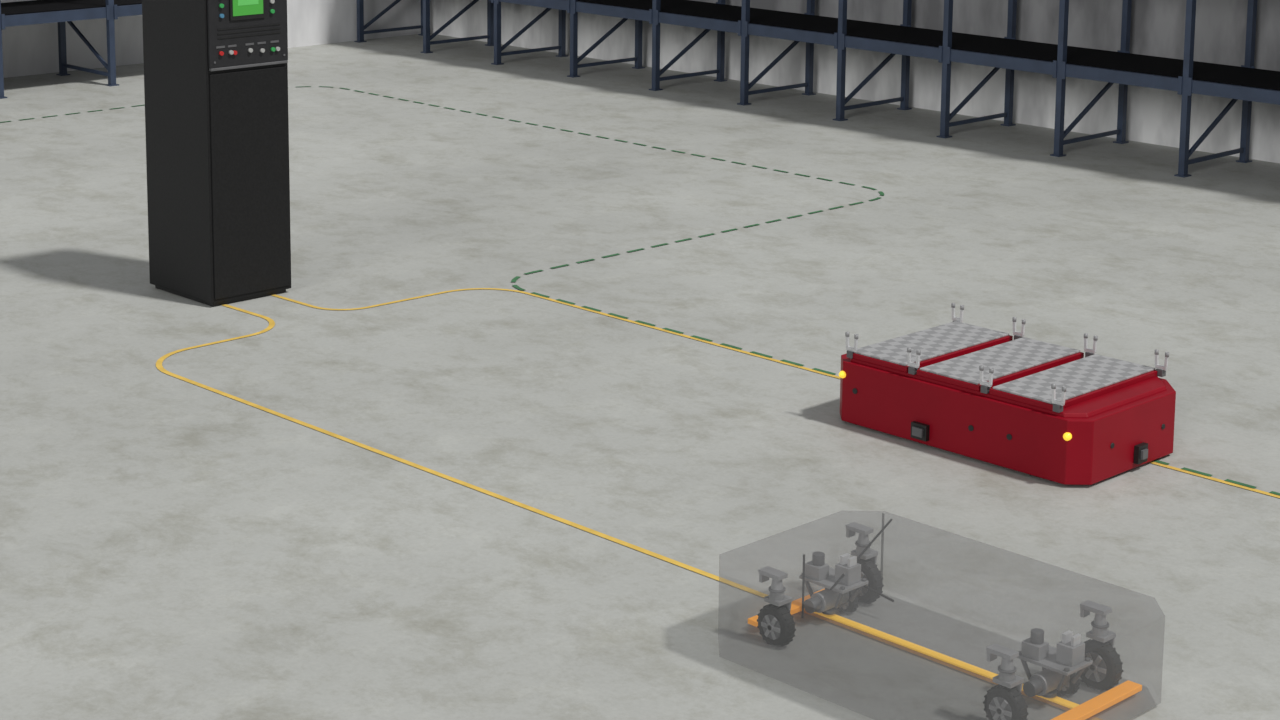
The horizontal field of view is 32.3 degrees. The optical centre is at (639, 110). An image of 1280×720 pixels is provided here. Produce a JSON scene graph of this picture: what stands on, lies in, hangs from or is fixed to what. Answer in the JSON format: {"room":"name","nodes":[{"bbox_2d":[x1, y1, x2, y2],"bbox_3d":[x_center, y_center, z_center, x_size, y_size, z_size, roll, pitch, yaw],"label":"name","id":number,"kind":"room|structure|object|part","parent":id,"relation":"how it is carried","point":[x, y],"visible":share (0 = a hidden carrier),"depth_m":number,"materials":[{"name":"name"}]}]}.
{"room":"warehouse","nodes":[
{"label":"warehouse","id":0,"kind":"room"},
{"bbox_2d":[1,0,420,77],"bbox_3d":[-10.878,-1.507,22.663,22.120,3.550,0.200,-9,13,-44],"label":"wall","id":1,"kind":"structure","parent":0,"point":[27,49],"depth_m":27.21,"materials":[{"name":"paint"}]},
{"bbox_2d":[0,33,1279,719],"bbox_3d":[-1.150,1.864,13.134,22.120,0.150,27.650,-9,13,-44],"label":"floor","id":2,"kind":"structure","parent":0,"point":[172,548],"depth_m":13.08,"materials":[{"name":"concrete"}]},
{"bbox_2d":[0,0,141,98],"bbox_3d":[-9.021,-1.463,23.266,10.060,3.000,1.210,-9,13,-44],"label":"rack","id":3,"kind":"object","parent":2,"relation":"on","point":[31,12],"visible":0.64,"depth_m":25.44,"materials":[{"name":"blue metal"}]},
{"bbox_2d":[142,0,290,306],"bbox_3d":[-3.016,0.118,15.803,0.680,2.400,0.855,-9,13,-44],"label":"tall cabinet","id":4,"kind":"object","parent":2,"relation":"on","point":[216,71],"visible":1,"depth_m":15.55,"materials":[{"name":"black metal"}]},
{"bbox_3d":[-2.732,-0.648,15.392,0.650,0.690,0.030,-9,13,-44],"label":"control panel","id":5,"kind":"part","parent":4,"relation":"part of","materials":[{"name":"metal"}]},
{"bbox_3d":[-2.748,0.503,15.586,0.640,1.595,0.014,-9,13,-44],"label":"door panel","id":6,"kind":"part","parent":4,"relation":"part of","materials":[{"name":"black metal"}]},
{"bbox_2d":[0,86,1279,494],"bbox_3d":[-0.709,1.965,12.041,15.218,0.001,24.226,-9,13,-44],"label":"tape","id":7,"kind":"object","parent":2,"relation":"on","point":[514,279],"visible":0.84,"depth_m":16.88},
{"bbox_2d":[156,288,1279,719],"bbox_3d":[2.989,2.331,10.021,3.070,0.001,16.361,-9,13,-44],"label":"guide line","id":8,"kind":"object","parent":2,"relation":"on","point":[159,366],"visible":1,"depth_m":12.12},
{"bbox_2d":[354,0,1279,177],"bbox_3d":[2.542,-1.441,23.753,1.210,3.000,16.910,-9,13,-44],"label":"rack","id":9,"kind":"object","parent":2,"relation":"on","point":[1246,83],"visible":1,"depth_m":23.14,"materials":[{"name":"blue metal"}]},
{"bbox_2d":[748,513,1141,719],"bbox_3d":[1.246,2.215,9.433,1.130,0.403,1.740,-9,13,-44],"label":"vehicle","id":10,"kind":"object","parent":2,"relation":"on","point":[857,579],"visible":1,"depth_m":9.29,"materials":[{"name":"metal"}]},
{"bbox_2d":[839,303,1175,484],"bbox_3d":[2.118,1.610,12.712,1.120,0.545,1.815,-9,13,-44],"label":"vehicle","id":11,"kind":"object","parent":2,"relation":"on","point":[1052,412],"visible":1,"depth_m":12.35,"materials":[{"name":"red paint"}]},
{"bbox_2d":[430,0,1279,162],"bbox_3d":[6.768,-1.021,20.646,0.200,3.550,27.850,-9,13,-44],"label":"wall","id":12,"kind":"structure","parent":0,"point":[1157,29],"depth_m":23.60,"materials":[{"name":"paint"}]}
]}

